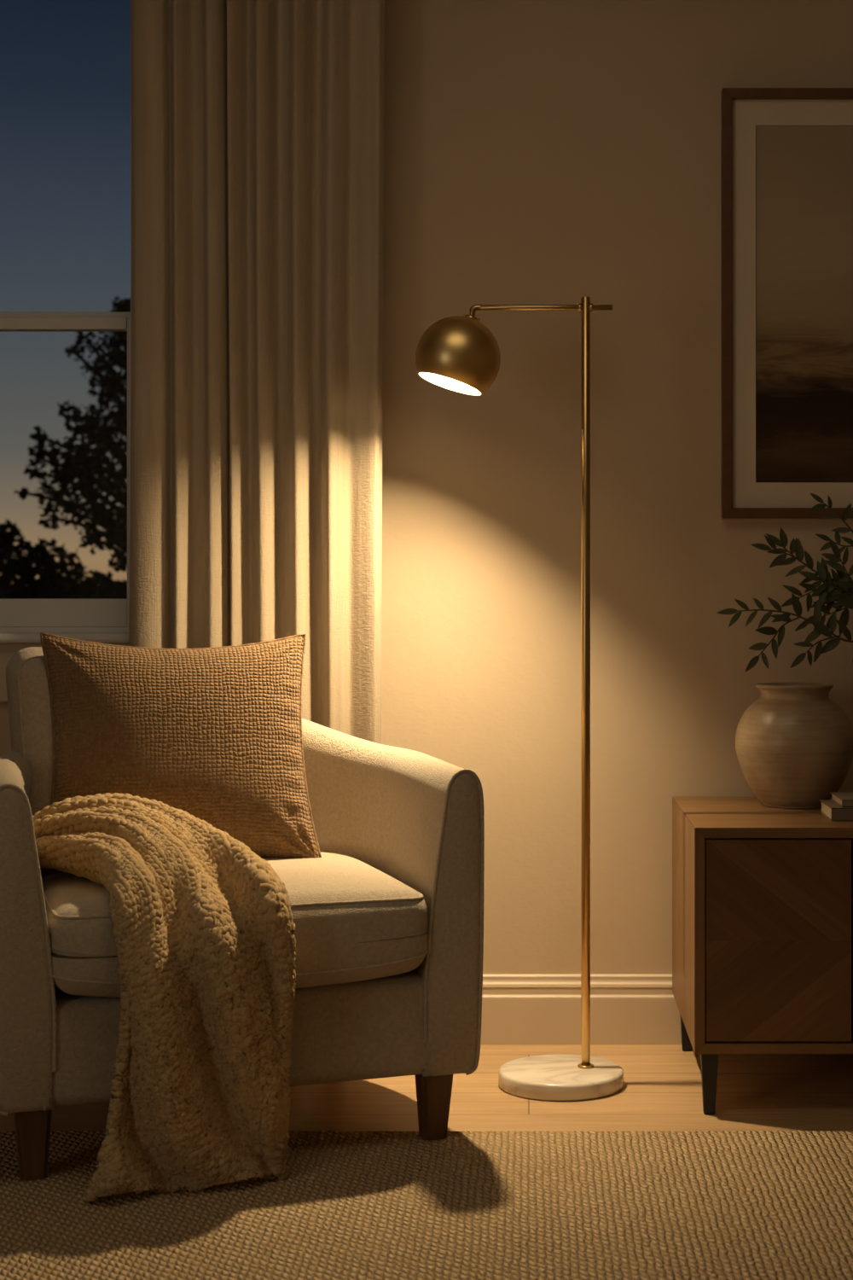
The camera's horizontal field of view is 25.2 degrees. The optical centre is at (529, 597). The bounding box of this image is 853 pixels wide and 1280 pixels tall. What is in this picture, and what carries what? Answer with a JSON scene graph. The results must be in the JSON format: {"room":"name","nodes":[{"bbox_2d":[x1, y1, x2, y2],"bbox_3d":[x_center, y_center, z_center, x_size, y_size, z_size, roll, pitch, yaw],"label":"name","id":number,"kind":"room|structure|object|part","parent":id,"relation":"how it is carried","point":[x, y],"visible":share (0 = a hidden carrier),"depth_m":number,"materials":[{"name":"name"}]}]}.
{"room":"living room","nodes":[
{"label":"living room","id":0,"kind":"room"},
{"bbox_2d":[0,0,852,974],"bbox_3d":[-0.100,-0.360,4.350,5.200,2.720,0.150,0,0,0],"label":"wall","id":1,"kind":"structure","parent":0,"point":[537,152],"depth_m":4.28,"materials":[{"name":"paint"}]},
{"bbox_2d":[0,48,131,702],"bbox_3d":[-1.442,-0.632,4.317,1.335,1.735,0.175,0,0,0],"label":"window","id":2,"kind":"structure","parent":1,"relation":"in","point":[22,621],"depth_m":4.30,"materials":[{"name":"white paint"}]},
{"bbox_3d":[-1.442,0.090,4.268,1.335,0.023,0.075,0,0,0],"label":"sill","id":3,"kind":"part","parent":2,"relation":"part of","materials":[{"name":"white paint"}]},
{"bbox_3d":[-1.442,-0.708,4.350,1.215,1.585,0.110,0,0,0],"label":"frame","id":4,"kind":"part","parent":2,"relation":"part of","materials":[{"name":"white paint"}]},
{"bbox_3d":[-1.442,-1.044,4.362,1.155,0.852,0.035,0,0,0],"label":"sash","id":5,"kind":"part","parent":2,"relation":"part of","materials":[{"name":"clear glass"}]},
{"bbox_3d":[-1.442,-0.283,4.321,1.155,0.700,0.039,0,0,0],"label":"sash","id":6,"kind":"part","parent":2,"relation":"part of","materials":[{"name":"clear glass"}]},
{"bbox_2d":[480,974,681,1044],"bbox_3d":[-0.100,0.923,4.264,5.200,0.154,0.022,0,0,0],"label":"baseboard","id":7,"kind":"structure","parent":1,"relation":"attached to","point":[517,1009],"depth_m":4.25,"materials":[{"name":"beige paint"}]},
{"bbox_2d":[721,87,852,518],"bbox_3d":[0.802,-0.657,4.260,0.740,0.959,0.029,0,0,0],"label":"framed picture","id":8,"kind":"object","parent":1,"relation":"attached to","point":[788,153],"visible":1,"depth_m":4.26,"materials":[{"name":"brown wood"}]},
{"bbox_3d":[0.443,-0.657,4.260,0.022,0.958,0.029,0,0,0],"label":"frame rail","id":9,"kind":"part","parent":8,"relation":"part of","materials":[{"name":"brown wood"}]},
{"bbox_3d":[0.802,-0.188,4.260,0.738,0.022,0.029,0,0,0],"label":"frame rail","id":10,"kind":"part","parent":8,"relation":"part of","materials":[{"name":"brown wood"}]},
{"bbox_3d":[0.802,-1.125,4.260,0.738,0.022,0.029,0,0,0],"label":"frame rail","id":11,"kind":"part","parent":8,"relation":"part of","materials":[{"name":"brown wood"}]},
{"bbox_2d":[756,125,852,482],"bbox_3d":[0.802,-0.657,4.264,0.600,0.812,0.002,0,0,0],"label":"painting","id":12,"kind":"object","parent":8,"relation":"attached to","point":[805,173],"depth_m":4.26},
{"bbox_2d":[0,1044,852,1130],"bbox_3d":[-0.100,1.050,1.363,5.400,0.100,6.125,0,0,0],"label":"floor","id":13,"kind":"structure","parent":0,"point":[661,1090],"depth_m":3.76,"materials":[{"name":"brown wood"}]},
{"bbox_2d":[0,646,484,1181],"bbox_3d":[-0.606,0.549,3.634,0.874,0.901,0.780,0,0,-20],"label":"armchair","id":14,"kind":"object","parent":13,"relation":"on","point":[388,921],"visible":0.62,"depth_m":3.40,"materials":[{"name":"beige fabric"}]},
{"bbox_2d":[5,646,52,871],"bbox_3d":[-0.747,0.354,3.796,0.565,0.510,0.256,0,0,-20],"label":"cushion","id":15,"kind":"object","parent":14,"relation":"on","point":[30,719],"depth_m":3.66,"materials":[{"name":"beige fabric"}]},
{"bbox_3d":[-0.848,0.924,3.248,0.062,0.129,0.062,0,0,-20],"label":"leg","id":16,"kind":"part","parent":14,"relation":"part of","materials":[{"name":"brown wood"}]},
{"bbox_2d":[32,792,296,1201],"bbox_3d":[-0.668,0.678,3.370,0.427,0.629,0.545,0,0,-20],"label":"knitted throw","id":17,"kind":"object","parent":14,"relation":"on","point":[204,928],"visible":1,"depth_m":3.19,"materials":[{"name":"fabric"}]},
{"bbox_2d":[40,632,321,878],"bbox_3d":[-0.675,0.300,3.697,0.537,0.464,0.196,0,0,-18],"label":"throw pillow","id":18,"kind":"object","parent":14,"relation":"on","point":[212,735],"visible":0.77,"depth_m":3.65,"materials":[{"name":"beige fabric"}]},
{"bbox_2d":[41,852,427,997],"bbox_3d":[-0.579,0.598,3.560,0.668,0.186,0.622,0,0,-20],"label":"seat cushion","id":19,"kind":"object","parent":14,"relation":"on","point":[360,919],"depth_m":3.35,"materials":[{"name":"beige fabric"}]},
{"bbox_3d":[-0.602,0.775,3.622,0.704,0.178,0.650,0,0,-20],"label":"seat","id":20,"kind":"part","parent":14,"relation":"part of","materials":[{"name":"beige fabric"}]},
{"bbox_3d":[-0.174,0.924,3.489,0.062,0.129,0.062,0,0,-20],"label":"leg","id":21,"kind":"part","parent":14,"relation":"part of","materials":[{"name":"brown wood"}]},
{"bbox_2d":[0,1130,852,1279],"bbox_3d":[-0.050,0.995,2.215,4.700,0.011,2.630,0,0,0],"label":"area rug","id":22,"kind":"object","parent":13,"relation":"on","point":[350,1205],"visible":1,"depth_m":3.08,"materials":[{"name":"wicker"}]},
{"bbox_2d":[415,296,623,1101],"bbox_3d":[-0.019,0.192,3.900,0.427,1.617,0.257,0,0,0],"label":"floor lamp","id":23,"kind":"object","parent":13,"relation":"on","point":[461,354],"visible":1,"depth_m":3.90,"materials":[{"name":"gold metal"}]},
{"bbox_3d":[-0.145,-0.497,3.911,0.175,0.162,0.175,0,0,0],"label":"lamp shade","id":24,"kind":"part","parent":23,"relation":"part of","materials":[{"name":"gold metal"}]},
{"bbox_3d":[0.030,-0.596,3.913,0.284,0.011,0.011,0,0,0],"label":"arm","id":25,"kind":"part","parent":23,"relation":"part of","materials":[{"name":"gold metal"}]},
{"bbox_2d":[672,797,852,1114],"bbox_3d":[0.910,0.722,3.953,1.180,0.556,0.575,0,0,0],"label":"sideboard","id":26,"kind":"object","parent":13,"relation":"on","point":[763,895],"visible":1,"depth_m":3.67,"materials":[{"name":"brown wood"}]},
{"bbox_3d":[0.349,0.940,4.200,0.033,0.121,0.033,0,0,0],"label":"leg","id":27,"kind":"part","parent":26,"relation":"part of","materials":[{"name":"black metal"}]},
{"bbox_3d":[0.330,0.662,3.953,0.020,0.434,0.575,0,0,0],"label":"panel","id":28,"kind":"part","parent":26,"relation":"part of","materials":[{"name":"brown wood"}]},
{"bbox_3d":[0.349,0.940,3.687,0.033,0.121,0.033,0,0,0],"label":"leg","id":29,"kind":"part","parent":26,"relation":"part of","materials":[{"name":"black metal"}]},
{"bbox_3d":[0.910,0.454,3.953,1.179,0.020,0.575,0,0,0],"label":"panel","id":30,"kind":"part","parent":26,"relation":"part of","materials":[{"name":"brown wood"}]},
{"bbox_3d":[0.910,0.870,3.953,1.179,0.020,0.575,0,0,0],"label":"panel","id":31,"kind":"part","parent":26,"relation":"part of","materials":[{"name":"brown wood"}]},
{"bbox_3d":[0.482,0.662,3.679,0.281,0.390,0.020,0,0,0],"label":"door","id":32,"kind":"part","parent":26,"relation":"part of","materials":[{"name":"brown wood"}]},
{"bbox_2d":[735,682,852,808],"bbox_3d":[0.568,0.315,4.065,0.261,0.259,0.261,0,0,0],"label":"vase","id":33,"kind":"object","parent":26,"relation":"on","point":[794,743],"visible":0.99,"depth_m":3.98,"materials":[{"name":"beige ceramic"}]},
{"bbox_2d":[820,799,852,820],"bbox_3d":[0.730,0.431,3.849,0.260,0.026,0.153,0,0,0],"label":"book","id":34,"kind":"object","parent":26,"relation":"on","point":[831,810],"visible":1,"depth_m":3.77,"materials":[{"name":"beige paper"}]},
{"bbox_2d":[831,791,852,807],"bbox_3d":[0.727,0.410,3.857,0.207,0.015,0.146,0,0,0],"label":"book","id":35,"kind":"object","parent":34,"relation":"on","point":[843,799],"visible":1,"depth_m":3.84,"materials":[{"name":"beige paper"}]},
{"bbox_3d":[0.767,0.662,3.679,0.281,0.390,0.020,0,0,0],"label":"door","id":36,"kind":"part","parent":26,"relation":"part of","materials":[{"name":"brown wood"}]},
{"bbox_3d":[0.930,0.293,3.985,0.140,0.304,0.140,0,0,0],"label":"bottle vase","id":37,"kind":"object","parent":26,"relation":"on","visible":0},
{"bbox_2d":[717,593,852,672],"bbox_3d":[0.663,0.187,3.957,0.544,0.394,0.060,0,0,-2],"label":"leafy sprig","id":38,"kind":"object","parent":37,"relation":"in","point":[822,628],"visible":1,"depth_m":3.95,"materials":[{"name":"green plant"}]},
{"bbox_3d":[0.687,0.204,3.957,0.499,0.359,0.041,0,0,-4],"label":"stem","id":39,"kind":"part","parent":38,"relation":"part of","materials":[{"name":"green plant"}]},
{"bbox_2d":[750,527,852,611],"bbox_3d":[0.705,0.118,4.007,0.472,0.532,0.069,0,0,0],"label":"leafy sprig","id":40,"kind":"object","parent":37,"relation":"in","point":[796,546],"visible":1,"depth_m":4.02,"materials":[{"name":"green plant"}]},
{"bbox_3d":[0.728,0.138,4.005,0.429,0.492,0.045,0,0,3],"label":"stem","id":41,"kind":"part","parent":40,"relation":"part of","materials":[{"name":"green plant"}]},
{"bbox_2d":[798,537,852,634],"bbox_3d":[0.755,0.129,4.020,0.379,0.510,0.070,0,0,0],"label":"leafy sprig","id":42,"kind":"object","parent":37,"relation":"in","point":[834,591],"visible":0.95,"depth_m":4.00,"materials":[{"name":"green plant"}]},
{"bbox_3d":[0.779,0.151,4.011,0.332,0.465,0.036,0,0,2],"label":"stem","id":43,"kind":"part","parent":42,"relation":"part of","materials":[{"name":"green plant"}]},
{"bbox_2d":[808,493,852,552],"bbox_3d":[0.774,0.081,4.052,0.349,0.608,0.077,0,0,13],"label":"leafy sprig","id":44,"kind":"object","parent":37,"relation":"in","point":[846,513],"visible":0.91,"depth_m":4.06,"materials":[{"name":"green plant"}]},
{"bbox_3d":[0.789,0.091,4.043,0.318,0.586,0.053,0,0,15],"label":"stem","id":45,"kind":"part","parent":44,"relation":"part of","materials":[{"name":"green plant"}]},
{"bbox_3d":[-0.100,-1.770,1.362,5.400,0.100,6.125,0,0,0],"label":"ceiling","id":46,"kind":"structure","parent":0,"visible":0},
{"bbox_2d":[128,0,384,744],"bbox_3d":[-0.595,-0.363,4.146,0.563,2.703,0.061,0,0,1],"label":"curtain","id":47,"kind":"object","parent":46,"relation":"hanging from","point":[258,125],"visible":0.71,"depth_m":4.14,"materials":[{"name":"fabric"}]},
{"label":"outside","id":48,"kind":"structure","parent":0,"visible":0},
{"label":"ground","id":49,"kind":"structure","parent":48,"visible":0},
{"bbox_2d":[0,519,41,599],"bbox_3d":[-7.823,-0.002,26.750,1.766,2.712,1.467,0,0,0],"label":"bush","id":50,"kind":"object","parent":49,"relation":"on","point":[13,566],"visible":0.96,"depth_m":26.95,"materials":[{"name":"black plant"}]},
{"bbox_2d":[16,536,106,599],"bbox_3d":[-6.913,0.232,27.871,1.454,2.246,0.862,0,0,-14],"label":"bush","id":51,"kind":"object","parent":49,"relation":"on","point":[47,567],"visible":0.76,"depth_m":27.86,"materials":[{"name":"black plant"}]},
{"bbox_2d":[0,570,127,599],"bbox_3d":[-6.844,0.501,31.003,8.498,1.989,0.874,0,0,0],"label":"hedge","id":52,"kind":"object","parent":49,"relation":"on","point":[115,589],"visible":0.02,"depth_m":30.88,"materials":[{"name":"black plant"}]},
{"bbox_2d":[13,296,130,572],"bbox_3d":[-5.049,-1.337,25.175,3.413,5.386,2.016,0,0,0],"label":"tree","id":53,"kind":"object","parent":49,"relation":"on","point":[80,466],"visible":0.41,"depth_m":24.90,"materials":[{"name":"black plant"}]}
]}

